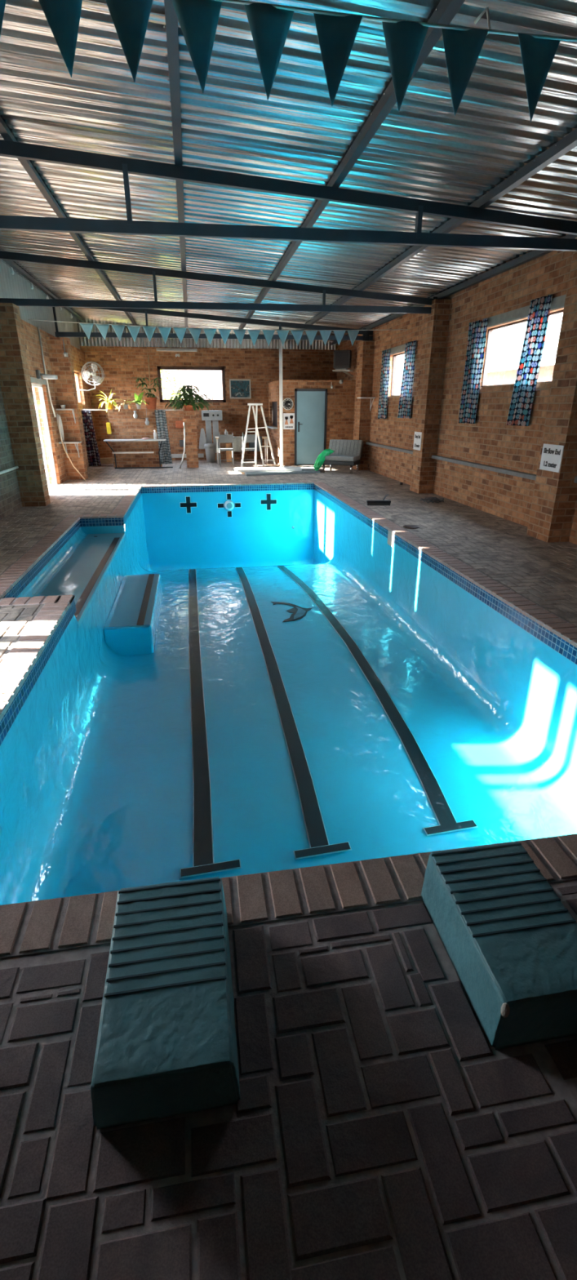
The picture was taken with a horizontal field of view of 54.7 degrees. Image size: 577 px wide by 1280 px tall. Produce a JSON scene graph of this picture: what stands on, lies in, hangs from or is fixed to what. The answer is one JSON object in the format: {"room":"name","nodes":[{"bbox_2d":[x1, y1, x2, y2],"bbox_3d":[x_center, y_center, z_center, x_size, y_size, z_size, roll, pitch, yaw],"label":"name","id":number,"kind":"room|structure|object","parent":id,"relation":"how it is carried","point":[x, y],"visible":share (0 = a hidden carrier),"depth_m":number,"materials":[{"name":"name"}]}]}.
{"room":"indoor swimming pool","nodes":[
{"label":"indoor swimming pool","id":0,"kind":"room"},
{"bbox_2d":[0,302,94,506],"bbox_3d":[-4.008,-2.495,6.103,0.660,3.100,24.700,-4,23,-8],"label":"wall","id":1,"kind":"structure","parent":0,"point":[20,354],"depth_m":10.71,"materials":[{"name":"brick"}]},
{"bbox_2d":[0,466,18,474],"bbox_3d":[-4.273,-2.173,7.640,0.044,0.044,3.940,-4,23,-8],"label":"pipe","id":2,"kind":"object","parent":1,"relation":"attached to","point":[15,467],"visible":1,"depth_m":8.95,"materials":[{"name":"white plastic"}]},
{"bbox_2d":[0,385,22,519],"bbox_3d":[-4.192,-2.247,6.806,0.012,2.100,5.450,-4,23,-8],"label":"brickwork","id":3,"kind":"object","parent":1,"relation":"attached to","point":[10,495],"visible":1,"depth_m":9.02,"materials":[{"name":"brick"}]},
{"bbox_2d":[30,377,46,385],"bbox_3d":[-5.004,-5.099,10.961,0.030,0.100,2.250,-4,23,-8],"label":"lintel","id":4,"kind":"object","parent":1,"relation":"attached to","point":[35,380],"visible":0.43,"depth_m":11.21,"materials":[{"name":"concrete"}]},
{"bbox_2d":[0,259,79,349],"bbox_3d":[-4.241,-4.321,5.409,0.026,1.045,24.501,-4,23,-8],"label":"cladding","id":5,"kind":"object","parent":1,"relation":"attached to","point":[13,286],"visible":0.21,"depth_m":11.74,"materials":[{"name":"grey metal"}]},
{"bbox_2d":[31,382,57,484],"bbox_3d":[-5.398,-4.082,11.290,0.696,2.030,1.800,-4,23,-8],"label":"door","id":6,"kind":"structure","parent":1,"relation":"in","point":[39,386],"depth_m":12.07,"materials":[{"name":"white paint"}]},
{"bbox_2d":[35,369,57,379],"bbox_3d":[-4.877,-5.354,11.261,0.360,0.160,0.250,-4,23,-8],"label":"wall lamp","id":7,"kind":"object","parent":1,"relation":"attached to","point":[38,374],"visible":1,"depth_m":11.21,"materials":[{"name":"grey plastic"}]},
{"bbox_2d":[37,327,55,417],"bbox_3d":[-5.132,-5.648,11.845,0.041,1.709,0.314,-3,23,-7],"label":"conduit pipe","id":8,"kind":"object","parent":1,"relation":"attached to","point":[38,331],"visible":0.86,"depth_m":11.71,"materials":[{"name":"white plastic"}]},
{"bbox_2d":[56,413,64,444],"bbox_3d":[-5.132,-4.733,12.546,0.061,0.658,0.310,-4,23,-8],"label":"coil","id":9,"kind":"object","parent":1,"relation":"hanging from","point":[60,425],"visible":1,"depth_m":12.54,"materials":[{"name":"white plastic"}]},
{"bbox_2d":[62,337,67,356],"bbox_3d":[-4.901,-6.397,12.201,0.080,0.360,0.143,-4,23,-8],"label":"camera","id":10,"kind":"object","parent":1,"relation":"attached to","point":[65,354],"visible":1,"depth_m":12.21,"materials":[{"name":"grey plastic"}]},
{"bbox_2d":[56,408,75,423],"bbox_3d":[-5.054,-5.087,12.686,0.360,0.311,0.200,-4,23,-8],"label":"wall shelf","id":11,"kind":"object","parent":1,"relation":"attached to","point":[72,410],"visible":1,"depth_m":12.57,"materials":[{"name":"white wood"}]},
{"bbox_2d":[58,441,81,457],"bbox_3d":[-5.022,-4.391,12.901,0.440,0.361,0.350,-4,23,-8],"label":"wall shelf","id":12,"kind":"object","parent":1,"relation":"attached to","point":[60,442],"visible":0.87,"depth_m":12.82,"materials":[{"name":"grey wood"}]},
{"bbox_2d":[74,371,81,404],"bbox_3d":[-5.866,-6.870,15.203,0.060,0.840,1.600,-4,23,-8],"label":"window","id":13,"kind":"structure","parent":1,"relation":"in","point":[75,372],"depth_m":15.86,"materials":[{"name":"white glass"}]},
{"bbox_2d":[76,361,104,391],"bbox_3d":[-5.290,-7.003,14.845,0.776,0.709,0.243,0,23,0],"label":"wall fan","id":14,"kind":"object","parent":1,"relation":"attached to","point":[86,374],"visible":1,"depth_m":14.78,"materials":[{"name":"grey plastic"}]},
{"bbox_2d":[52,306,373,341],"bbox_3d":[-1.663,-7.689,13.514,7.706,0.773,0.070,-4,23,-8],"label":"roof truss","id":15,"kind":"object","parent":1,"relation":"on","point":[367,335],"visible":0.64,"depth_m":13.49,"materials":[{"name":"metal"}]},
{"bbox_2d":[0,259,78,320],"bbox_3d":[-4.941,-6.790,10.678,0.060,0.110,10.200,-4,23,-8],"label":"string","id":16,"kind":"object","parent":15,"relation":"attached to","point":[12,271],"visible":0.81,"depth_m":10.75,"materials":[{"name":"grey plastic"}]},
{"bbox_2d":[0,250,437,314],"bbox_3d":[-0.950,-5.996,9.460,7.706,0.773,0.070,-4,23,-8],"label":"roof truss","id":17,"kind":"object","parent":1,"relation":"on","point":[155,272],"visible":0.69,"depth_m":9.42,"materials":[{"name":"metal"}]},
{"bbox_2d":[0,139,576,251],"bbox_3d":[-0.238,-4.303,5.407,7.706,0.773,0.070,-4,23,-8],"label":"roof truss","id":18,"kind":"object","parent":1,"relation":"on","point":[126,166],"visible":1,"depth_m":5.45,"materials":[{"name":"metal"}]},
{"bbox_2d":[2,259,84,322],"bbox_3d":[-4.034,-4.669,5.190,0.084,0.079,24.300,-4,23,-8],"label":"roof beam","id":19,"kind":"structure","parent":18,"relation":"on","point":[11,263],"depth_m":11.28,"materials":[{"name":"metal"}]},
{"bbox_2d":[0,116,136,325],"bbox_3d":[-2.573,-4.672,5.446,0.084,0.079,24.300,-4,23,-8],"label":"roof beam","id":20,"kind":"structure","parent":18,"relation":"on","point":[5,132],"depth_m":6.34,"materials":[{"name":"metal"}]},
{"bbox_2d":[163,0,187,332],"bbox_3d":[-1.122,-4.674,5.700,0.084,0.079,24.300,-4,23,-8],"label":"roof beam","id":21,"kind":"structure","parent":18,"relation":"on","point":[171,21],"depth_m":4.14,"materials":[{"name":"metal"}]},
{"bbox_2d":[238,0,465,328],"bbox_3d":[0.358,-4.677,5.959,0.084,0.079,24.300,-4,23,-8],"label":"ceiling beam","id":22,"kind":"structure","parent":18,"relation":"on","point":[446,11],"depth_m":4.33,"materials":[{"name":"metal"}]},
{"bbox_2d":[285,128,576,341],"bbox_3d":[1.879,-4.680,6.226,0.084,0.079,24.300,-4,23,-8],"label":"roof beam","id":23,"kind":"structure","parent":18,"relation":"on","point":[569,142],"depth_m":5.41,"materials":[{"name":"metal"}]},
{"bbox_2d":[331,234,576,345],"bbox_3d":[3.320,-4.682,6.478,0.084,0.079,24.300,-4,23,-8],"label":"roof beam","id":24,"kind":"structure","parent":18,"relation":"on","point":[535,254],"depth_m":8.48,"materials":[{"name":"metal"}]},
{"bbox_2d":[80,346,337,460],"bbox_3d":[-2.369,-7.460,17.783,7.900,3.260,0.230,-4,23,-8],"label":"wall","id":25,"kind":"structure","parent":0,"point":[119,365],"depth_m":17.42,"materials":[{"name":"brick"}]},
{"bbox_2d":[155,347,197,351],"bbox_3d":[-3.380,-8.774,16.881,1.220,0.080,0.089,-4,23,-8],"label":"tube light","id":26,"kind":"object","parent":25,"relation":"attached to","point":[157,348],"visible":1,"depth_m":16.88,"materials":[{"name":"white plastic"}]},
{"bbox_2d":[175,420,184,427],"bbox_3d":[-3.405,-6.825,17.663,0.340,0.220,0.140,-4,23,-8],"label":"wall box","id":27,"kind":"object","parent":25,"relation":"attached to","point":[179,424],"visible":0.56,"depth_m":17.59,"materials":[{"name":"plastic"}]},
{"bbox_2d":[179,440,183,446],"bbox_3d":[-3.349,-6.310,17.910,0.300,0.200,0.100,-4,23,-8],"label":"wall box","id":28,"kind":"object","parent":25,"relation":"attached to","point":[181,442],"visible":0.45,"depth_m":17.85,"materials":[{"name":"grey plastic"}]},
{"bbox_2d":[171,453,204,457],"bbox_3d":[-3.345,-5.974,18.090,1.180,0.120,0.030,-4,23,-8],"label":"baseboard","id":29,"kind":"structure","parent":25,"relation":"attached to","point":[173,455],"depth_m":18.06,"materials":[{"name":"white plastic"}]},
{"bbox_2d":[156,366,226,402],"bbox_3d":[-2.998,-7.936,17.353,2.050,1.010,0.070,-4,23,-8],"label":"window","id":30,"kind":"structure","parent":25,"relation":"in","point":[213,368],"depth_m":17.25,"materials":[{"name":"brown wood"}]},
{"bbox_2d":[76,318,337,350],"bbox_3d":[-2.287,-9.275,16.968,8.344,0.838,0.029,-4,23,-8],"label":"cladding","id":31,"kind":"object","parent":25,"relation":"attached to","point":[83,341],"visible":0.49,"depth_m":16.91,"materials":[{"name":"metal"}]},
{"bbox_2d":[201,410,222,453],"bbox_3d":[-2.406,-6.599,17.680,0.630,1.250,0.600,-4,23,-8],"label":"control panel","id":32,"kind":"object","parent":25,"relation":"attached to","point":[214,415],"visible":0.91,"depth_m":17.40,"materials":[{"name":"grey plastic"}]},
{"bbox_2d":[199,427,206,448],"bbox_3d":[-2.687,-6.288,17.421,0.257,0.616,0.120,-4,23,-8],"label":"sack","id":33,"kind":"object","parent":32,"relation":"hanging from","point":[202,442],"visible":0.88,"depth_m":17.38,"materials":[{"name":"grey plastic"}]},
{"bbox_2d":[229,378,251,398],"bbox_3d":[-1.524,-7.915,17.599,0.670,0.560,0.030,-4,23,-8],"label":"framed picture","id":34,"kind":"object","parent":25,"relation":"attached to","point":[238,388],"visible":1,"depth_m":17.59,"materials":[{"name":"white plastic"}]},
{"bbox_2d":[0,458,576,1279],"bbox_3d":[-0.306,-1.232,7.281,8.100,0.142,24.700,-4,23,-8],"label":"floor","id":35,"kind":"structure","parent":0,"point":[376,1130],"depth_m":1.37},
{"bbox_2d":[59,436,86,480],"bbox_3d":[-4.914,-4.121,12.730,0.451,0.976,0.125,-4,23,-8],"label":"hose","id":36,"kind":"object","parent":35,"relation":"on","point":[60,437],"visible":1,"depth_m":12.69,"materials":[{"name":"beige plastic"}]},
{"bbox_2d":[99,457,113,464],"bbox_3d":[-5.367,-5.263,16.401,0.795,0.193,0.310,3,23,6],"label":"cloth bundle","id":37,"kind":"object","parent":35,"relation":"on","point":[103,460],"visible":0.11,"depth_m":16.28,"materials":[{"name":"brown fabric"}]},
{"bbox_2d":[106,408,162,467],"bbox_3d":[-4.346,-5.721,15.851,1.350,1.540,0.220,-4,23,-8],"label":"wall","id":38,"kind":"structure","parent":35,"relation":"on","point":[123,424],"depth_m":15.73,"materials":[{"name":"brick"}]},
{"bbox_2d":[80,408,106,410],"bbox_3d":[-5.371,-6.345,15.399,0.730,0.032,0.032,-4,23,-8],"label":"rail","id":39,"kind":"object","parent":38,"relation":"attached to","point":[98,409],"visible":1,"depth_m":15.40,"materials":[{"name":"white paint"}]},
{"bbox_2d":[80,410,101,466],"bbox_3d":[-5.521,-5.628,15.616,0.352,1.450,0.078,-3,23,-6],"label":"curtain","id":40,"kind":"object","parent":39,"relation":"hanging from","point":[93,456],"visible":1,"depth_m":15.62,"materials":[{"name":"fabric"}]},
{"bbox_2d":[95,389,118,413],"bbox_3d":[-4.972,-6.596,15.364,0.690,0.621,0.649,7,24,16],"label":"potted plant","id":41,"kind":"object","parent":38,"relation":"on","point":[109,404],"visible":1,"depth_m":15.31,"materials":[{"name":"yellow plant"}]},
{"bbox_2d":[106,422,111,434],"bbox_3d":[-4.991,-5.875,15.492,0.110,0.300,0.090,-4,23,-8],"label":"hanging cloth","id":42,"kind":"object","parent":38,"relation":"hanging from","point":[108,424],"visible":1,"depth_m":15.46,"materials":[{"name":"yellow fabric"}]},
{"bbox_2d":[114,399,134,412],"bbox_3d":[-4.534,-6.492,15.452,0.570,0.382,0.615,20,30,40],"label":"potted plant","id":43,"kind":"object","parent":38,"relation":"on","point":[125,405],"visible":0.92,"depth_m":15.42,"materials":[{"name":"green plant"}]},
{"bbox_2d":[133,410,137,418],"bbox_3d":[-4.252,-6.285,15.495,0.120,0.254,0.229,-4,23,-8],"label":"vase","id":44,"kind":"object","parent":38,"relation":"attached to","point":[135,415],"visible":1,"depth_m":15.42,"materials":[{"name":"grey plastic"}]},
{"bbox_2d":[127,391,149,408],"bbox_3d":[-4.116,-6.640,15.470,0.660,0.445,0.710,-15,27,-32],"label":"potted plant","id":45,"kind":"object","parent":38,"relation":"on","point":[138,402],"visible":0.95,"depth_m":15.39,"materials":[{"name":"green plant"}]},
{"bbox_2d":[131,355,163,408],"bbox_3d":[-3.860,-7.088,15.368,0.864,1.350,0.608,-4,23,-8],"label":"potted plant","id":46,"kind":"object","parent":38,"relation":"on","point":[151,401],"visible":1,"depth_m":15.39,"materials":[{"name":"green plant"}]},
{"bbox_2d":[145,413,149,425],"bbox_3d":[-3.956,-6.220,15.575,0.120,0.433,0.229,-4,23,-8],"label":"vase","id":47,"kind":"object","parent":38,"relation":"attached to","point":[147,423],"visible":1,"depth_m":15.53,"materials":[{"name":"white ceramic"}]},
{"bbox_2d":[154,409,172,464],"bbox_3d":[-3.539,-5.733,15.800,0.372,1.440,0.068,-3,23,-6],"label":"curtain","id":48,"kind":"object","parent":38,"relation":"attached to","point":[160,415],"visible":0.96,"depth_m":15.78,"materials":[{"name":"fabric"}]},
{"bbox_2d":[157,408,183,410],"bbox_3d":[-3.307,-6.435,15.614,0.747,0.032,0.032,2,23,6],"label":"rail","id":49,"kind":"object","parent":38,"relation":"attached to","point":[157,409],"visible":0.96,"depth_m":15.60,"materials":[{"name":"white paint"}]},
{"bbox_2d":[103,439,173,468],"bbox_3d":[-4.187,-5.214,15.641,1.800,0.765,0.360,-4,23,-8],"label":"table","id":50,"kind":"object","parent":35,"relation":"on","point":[104,440],"visible":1,"depth_m":15.54,"materials":[{"name":"white paint"}]},
{"bbox_2d":[153,430,156,439],"bbox_3d":[-3.713,-5.706,15.518,0.084,0.235,0.082,-4,23,-8],"label":"lotion bottle","id":51,"kind":"object","parent":50,"relation":"on","point":[154,432],"visible":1,"depth_m":15.50,"materials":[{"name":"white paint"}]},
{"bbox_2d":[90,876,240,1129],"bbox_3d":[-0.340,0.973,1.593,0.357,0.176,0.577,-4,23,-8],"label":"starting block","id":52,"kind":"object","parent":35,"relation":"on","point":[166,1042],"visible":1,"depth_m":1.45,"materials":[{"name":"teal paint"}]},
{"bbox_2d":[179,422,185,467],"bbox_3d":[-2.976,-5.440,15.627,0.259,1.209,0.075,-14,27,-31],"label":"pipe","id":53,"kind":"object","parent":35,"relation":"on","point":[184,423],"visible":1,"depth_m":15.63,"materials":[{"name":"metal"}]},
{"bbox_2d":[182,410,198,467],"bbox_3d":[-2.760,-5.689,15.825,0.390,1.500,0.360,-4,23,-8],"label":"brick plinth","id":54,"kind":"object","parent":35,"relation":"on","point":[189,416],"visible":1,"depth_m":15.68,"materials":[{"name":"brown brick"}]},
{"bbox_2d":[163,385,212,411],"bbox_3d":[-2.759,-6.661,15.379,1.374,0.664,0.937,-4,23,-8],"label":"potted plant","id":55,"kind":"object","parent":54,"relation":"on","point":[189,404],"visible":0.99,"depth_m":15.28,"materials":[{"name":"green plant"}]},
{"bbox_2d":[204,443,216,462],"bbox_3d":[-2.439,-5.853,17.438,0.360,0.560,0.360,-4,23,-8],"label":"waste bin","id":56,"kind":"object","parent":35,"relation":"on","point":[210,448],"visible":1,"depth_m":17.32,"materials":[{"name":"grey plastic"}]},
{"bbox_2d":[218,432,234,466],"bbox_3d":[-1.812,-5.540,16.219,0.420,0.922,0.446,-4,23,-8],"label":"metal chair","id":57,"kind":"object","parent":35,"relation":"on","point":[222,438],"visible":1,"depth_m":15.96,"materials":[{"name":"grey metal"}]},
{"bbox_2d":[226,443,231,462],"bbox_3d":[-1.802,-5.660,16.845,0.160,0.540,0.130,-4,23,-8],"label":"board","id":58,"kind":"object","parent":35,"relation":"on","point":[228,453],"visible":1,"depth_m":16.80,"materials":[{"name":"brown wood"}]},
{"bbox_2d":[214,435,267,464],"bbox_3d":[-1.413,-5.750,16.920,1.560,0.770,0.550,-4,23,-8],"label":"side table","id":59,"kind":"object","parent":35,"relation":"on","point":[263,437],"visible":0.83,"depth_m":16.81,"materials":[{"name":"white wood"}]},
{"bbox_2d":[231,435,245,452],"bbox_3d":[-1.491,-5.846,16.655,0.402,0.431,0.227,-4,23,-8],"label":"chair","id":60,"kind":"object","parent":59,"relation":"on","point":[237,441],"visible":0.64,"depth_m":16.55,"materials":[{"name":"grey fabric"}]},
{"bbox_2d":[248,435,262,451],"bbox_3d":[-0.997,-5.877,16.729,0.402,0.431,0.227,-4,23,-8],"label":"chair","id":61,"kind":"object","parent":59,"relation":"on","point":[251,444],"visible":0.36,"depth_m":16.64,"materials":[{"name":"white plastic"}]},
{"bbox_2d":[241,432,257,466],"bbox_3d":[-1.158,-5.600,16.363,0.420,0.922,0.446,-4,23,-8],"label":"metal chair","id":62,"kind":"object","parent":35,"relation":"on","point":[250,437],"visible":0.56,"depth_m":16.09,"materials":[{"name":"grey metal"}]},
{"bbox_2d":[240,403,275,466],"bbox_3d":[-0.876,-5.741,15.713,0.411,1.698,1.311,14,27,30],"label":"step ladder","id":63,"kind":"object","parent":35,"relation":"on","point":[256,405],"visible":0.94,"depth_m":15.54,"materials":[{"name":"white paint"}]},
{"bbox_2d":[279,326,283,466],"bbox_3d":[-0.198,-6.385,14.865,0.098,3.524,0.090,-4,23,-8],"label":"support pole","id":64,"kind":"object","parent":35,"relation":"on","point":[281,407],"visible":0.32,"depth_m":14.87,"materials":[{"name":"white metal"}]},
{"bbox_2d":[243,466,319,475],"bbox_3d":[-0.124,-4.475,14.797,2.120,0.048,1.500,-4,23,-8],"label":"floor mat","id":65,"kind":"object","parent":35,"relation":"on","point":[304,469],"visible":0.57,"depth_m":14.34,"materials":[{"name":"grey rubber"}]},
{"bbox_2d":[234,466,302,471],"bbox_3d":[-0.545,-4.535,14.808,1.760,0.050,0.720,-4,23,-8],"label":"board","id":66,"kind":"object","parent":65,"relation":"on","point":[282,468],"visible":1,"depth_m":14.59,"materials":[{"name":"white plastic"}]},
{"bbox_2d":[0,481,576,958],"bbox_3d":[-0.732,-0.379,7.640,4.930,2.003,11.710,-4,23,-8],"label":"swimming pool","id":67,"kind":"object","parent":35,"relation":"in","point":[288,695],"visible":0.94,"depth_m":4.90,"materials":[{"name":"paint"}]},
{"bbox_2d":[224,500,234,510],"bbox_3d":[-1.335,-3.032,12.591,0.230,0.230,0.060,-4,23,-8],"label":"underwater light","id":68,"kind":"object","parent":67,"relation":"attached to","point":[228,504],"depth_m":12.57,"materials":[{"name":"grey paint"}]},
{"bbox_2d":[268,379,355,465],"bbox_3d":[0.636,-6.715,17.245,2.220,2.300,2.280,-4,23,-8],"label":"wall","id":69,"kind":"structure","parent":35,"relation":"on","point":[340,398],"depth_m":16.20,"materials":[{"name":"brick"}]},
{"bbox_2d":[266,426,277,429],"bbox_3d":[-0.463,-6.530,17.145,0.280,0.035,1.750,-4,23,-8],"label":"shelf","id":70,"kind":"object","parent":69,"relation":"attached to","point":[269,427],"visible":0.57,"depth_m":16.70,"materials":[{"name":"grey plastic"}]},
{"bbox_2d":[272,401,277,426],"bbox_3d":[-0.373,-6.882,17.009,0.020,0.690,1.640,-4,23,-8],"label":"board","id":71,"kind":"object","parent":69,"relation":"attached to","point":[274,403],"visible":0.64,"depth_m":17.19,"materials":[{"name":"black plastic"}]},
{"bbox_2d":[282,397,293,409],"bbox_3d":[-0.018,-6.707,15.862,0.320,0.320,0.032,-4,23,-8],"label":"wall clock","id":72,"kind":"object","parent":69,"relation":"attached to","point":[287,403],"visible":1,"depth_m":15.85,"materials":[{"name":"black plastic"}]},
{"bbox_2d":[283,413,294,429],"bbox_3d":[0.015,-6.287,16.052,0.330,0.430,0.012,-4,23,-8],"label":"poster","id":73,"kind":"object","parent":69,"relation":"attached to","point":[288,418],"visible":1,"depth_m":16.05,"materials":[{"name":"white paper"}]},
{"bbox_2d":[294,388,327,465],"bbox_3d":[0.641,-6.163,16.220,0.940,2.070,0.129,-4,23,-8],"label":"door","id":74,"kind":"structure","parent":69,"relation":"in","point":[310,404],"depth_m":16.17,"materials":[{"name":"paint"}]},
{"bbox_2d":[322,439,364,473],"bbox_3d":[1.416,-4.867,14.774,0.940,0.794,0.816,10,25,22],"label":"futon sofa","id":75,"kind":"object","parent":35,"relation":"on","point":[347,452],"visible":0.96,"depth_m":14.75,"materials":[{"name":"grey fabric"}]},
{"bbox_2d":[314,448,334,471],"bbox_3d":[0.927,-4.750,14.704,0.593,0.544,0.235,-16,27,-33],"label":"sheet","id":76,"kind":"object","parent":75,"relation":"on","point":[320,460],"visible":1,"depth_m":14.58,"materials":[{"name":"fabric"}]},
{"bbox_2d":[366,493,391,505],"bbox_3d":[1.615,-2.538,10.055,0.426,0.134,0.657,2,23,5],"label":"broom","id":77,"kind":"object","parent":35,"relation":"on","point":[370,502],"visible":1,"depth_m":9.79,"materials":[{"name":"black plastic"}]},
{"bbox_2d":[403,524,418,528],"bbox_3d":[1.764,-1.635,8.037,0.230,0.020,0.230,-4,23,-8],"label":"lid","id":78,"kind":"object","parent":35,"relation":"on","point":[410,526],"visible":1,"depth_m":7.98,"materials":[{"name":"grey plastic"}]},
{"bbox_2d":[420,497,444,503],"bbox_3d":[2.641,-2.560,10.203,0.465,0.052,0.500,-4,23,-8],"label":"rope","id":79,"kind":"object","parent":35,"relation":"on","point":[429,499],"visible":1,"depth_m":10.16,"materials":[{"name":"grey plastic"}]},
{"bbox_2d":[421,841,576,1049],"bbox_3d":[0.687,0.903,1.727,0.360,0.201,0.539,-4,23,-8],"label":"starting block","id":80,"kind":"object","parent":35,"relation":"on","point":[509,940],"visible":1,"depth_m":1.64,"materials":[{"name":"teal paint"}]},
{"bbox_2d":[0,0,576,342],"bbox_3d":[-0.323,-4.778,5.917,8.400,0.586,24.518,-4,23,-8],"label":"ceiling","id":81,"kind":"structure","parent":0,"point":[424,151],"depth_m":4.90,"materials":[{"name":"silver metal"}]},
{"bbox_2d":[336,236,576,544],"bbox_3d":[3.460,-3.147,7.144,0.530,3.500,24.700,-4,23,-8],"label":"wall","id":82,"kind":"structure","parent":0,"point":[546,504],"depth_m":9.21,"materials":[{"name":"brick"}]},
{"bbox_2d":[27,319,408,346],"bbox_3d":[-1.242,-6.258,11.435,7.700,0.397,0.058,-4,23,-8],"label":"bunting","id":83,"kind":"object","parent":82,"relation":"attached to","point":[103,328],"visible":1,"depth_m":11.41,"materials":[{"name":"teal fabric"}]},
{"bbox_2d":[0,0,576,122],"bbox_3d":[0.359,-2.486,2.318,7.701,0.450,0.041,-4,23,-8],"label":"bunting","id":84,"kind":"object","parent":82,"relation":"attached to","point":[269,24],"visible":1,"depth_m":2.28,"materials":[{"name":"teal fabric"}]},
{"bbox_2d":[474,6,491,35],"bbox_3d":[0.827,-2.598,2.365,0.081,0.121,0.033,-4,23,-8],"label":"knot","id":85,"kind":"object","parent":84,"relation":"attached to","point":[486,9],"visible":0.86,"depth_m":2.35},
{"bbox_2d":[332,350,353,377],"bbox_3d":[1.568,-7.849,15.857,0.500,0.659,0.545,7,24,17],"label":"speaker","id":86,"kind":"object","parent":82,"relation":"attached to","point":[342,358],"visible":1,"depth_m":15.63,"materials":[{"name":"black plastic"}]},
{"bbox_2d":[357,396,375,410],"bbox_3d":[2.006,-6.113,14.466,0.390,0.330,0.320,-4,23,-8],"label":"wall shelf","id":87,"kind":"object","parent":82,"relation":"attached to","point":[371,397],"visible":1,"depth_m":14.28,"materials":[{"name":"white paint"}]},
{"bbox_2d":[377,348,391,418],"bbox_3d":[2.308,-6.156,13.480,0.060,1.510,0.602,-4,23,-8],"label":"curtain","id":88,"kind":"object","parent":82,"relation":"attached to","point":[385,366],"visible":1,"depth_m":13.43,"materials":[{"name":"fabric"}]},
{"bbox_2d":[365,441,413,453],"bbox_3d":[2.451,-4.535,13.193,0.098,0.060,4.000,-4,23,-8],"label":"wall rail","id":89,"kind":"object","parent":82,"relation":"attached to","point":[406,451],"visible":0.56,"depth_m":13.15,"materials":[{"name":"grey metal"}]},
{"bbox_2d":[391,352,404,395],"bbox_3d":[2.669,-6.007,12.617,0.060,0.900,1.800,-4,23,-8],"label":"window","id":90,"kind":"structure","parent":82,"relation":"in","point":[402,353],"depth_m":13.38,"materials":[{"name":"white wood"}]},
{"bbox_2d":[388,340,417,355],"bbox_3d":[2.515,-6.492,12.442,0.056,0.130,2.000,-4,23,-8],"label":"lintel","id":91,"kind":"object","parent":82,"relation":"attached to","point":[397,349],"visible":0.57,"depth_m":12.57,"materials":[{"name":"concrete"}]},
{"bbox_2d":[397,340,416,418],"bbox_3d":[2.553,-5.601,12.074,0.060,1.490,0.762,-4,23,-8],"label":"curtain","id":92,"kind":"object","parent":82,"relation":"attached to","point":[407,381],"visible":1,"depth_m":11.99,"materials":[{"name":"fabric"}]},
{"bbox_2d":[413,431,422,450],"bbox_3d":[2.552,-3.937,11.040,0.011,0.335,0.370,-4,23,-8],"label":"sign","id":93,"kind":"object","parent":82,"relation":"attached to","point":[418,435],"visible":1,"depth_m":11.02,"materials":[{"name":"white paper"}]},
{"bbox_2d":[458,318,488,423],"bbox_3d":[3.048,-4.419,9.257,0.060,1.540,0.652,-4,23,-8],"label":"curtain","id":94,"kind":"object","parent":82,"relation":"attached to","point":[477,330],"visible":1,"depth_m":9.21,"materials":[{"name":"fabric"}]},
{"bbox_2d":[431,454,536,479],"bbox_3d":[3.164,-2.842,9.140,0.098,0.060,3.940,-4,23,-8],"label":"wall rail","id":95,"kind":"object","parent":82,"relation":"attached to","point":[522,474],"visible":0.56,"depth_m":8.86,"materials":[{"name":"grey metal"}]},
{"bbox_2d":[481,309,564,386],"bbox_3d":[3.446,-4.208,8.180,0.060,0.860,2.240,-4,23,-8],"label":"window","id":96,"kind":"structure","parent":82,"relation":"in","point":[490,331],"depth_m":9.05,"materials":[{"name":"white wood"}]},
{"bbox_2d":[481,294,566,328],"bbox_3d":[3.280,-4.703,8.082,0.056,0.130,2.650,-4,23,-8],"label":"lintel","id":97,"kind":"object","parent":82,"relation":"attached to","point":[557,302],"visible":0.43,"depth_m":7.98,"materials":[{"name":"concrete"}]},
{"bbox_2d":[506,294,552,426],"bbox_3d":[3.315,-3.814,7.729,0.060,1.580,0.682,-4,23,-8],"label":"curtain","id":98,"kind":"object","parent":82,"relation":"attached to","point":[528,371],"visible":1,"depth_m":7.66,"materials":[{"name":"fabric"}]},
{"bbox_2d":[539,443,564,472],"bbox_3d":[3.270,-2.265,6.941,0.011,0.310,0.420,-4,23,-8],"label":"sign","id":99,"kind":"object","parent":82,"relation":"attached to","point":[552,455],"visible":1,"depth_m":6.92,"materials":[{"name":"white plastic"}]},
{"label":"outside","id":100,"kind":"structure","parent":0,"visible":0},
{"bbox_2d":[42,453,50,485],"bbox_3d":[-2.402,-4.064,14.348,80.000,0.240,90.000,-4,23,-8],"label":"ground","id":101,"kind":"structure","parent":100,"point":[43,455],"depth_m":15.96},
{"bbox_2d":[31,369,222,453],"bbox_3d":[-2.800,-9.216,21.623,14.000,3.660,0.300,-4,23,-8],"label":"wall","id":102,"kind":"structure","parent":101,"relation":"on","point":[197,378],"depth_m":21.09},
{"bbox_2d":[160,369,186,399],"bbox_3d":[-4.412,-8.048,19.557,1.880,3.099,1.425,-4,23,-8],"label":"shrub","id":103,"kind":"object","parent":101,"relation":"on","point":[162,371],"visible":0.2,"depth_m":19.24,"materials":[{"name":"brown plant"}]},
{"bbox_2d":[394,325,560,395],"bbox_3d":[11.020,-10.695,23.820,7.915,4.697,34.000,-4,23,-8],"label":"sky","id":104,"kind":"structure","parent":101,"relation":"on","point":[505,353],"depth_m":21.36,"materials":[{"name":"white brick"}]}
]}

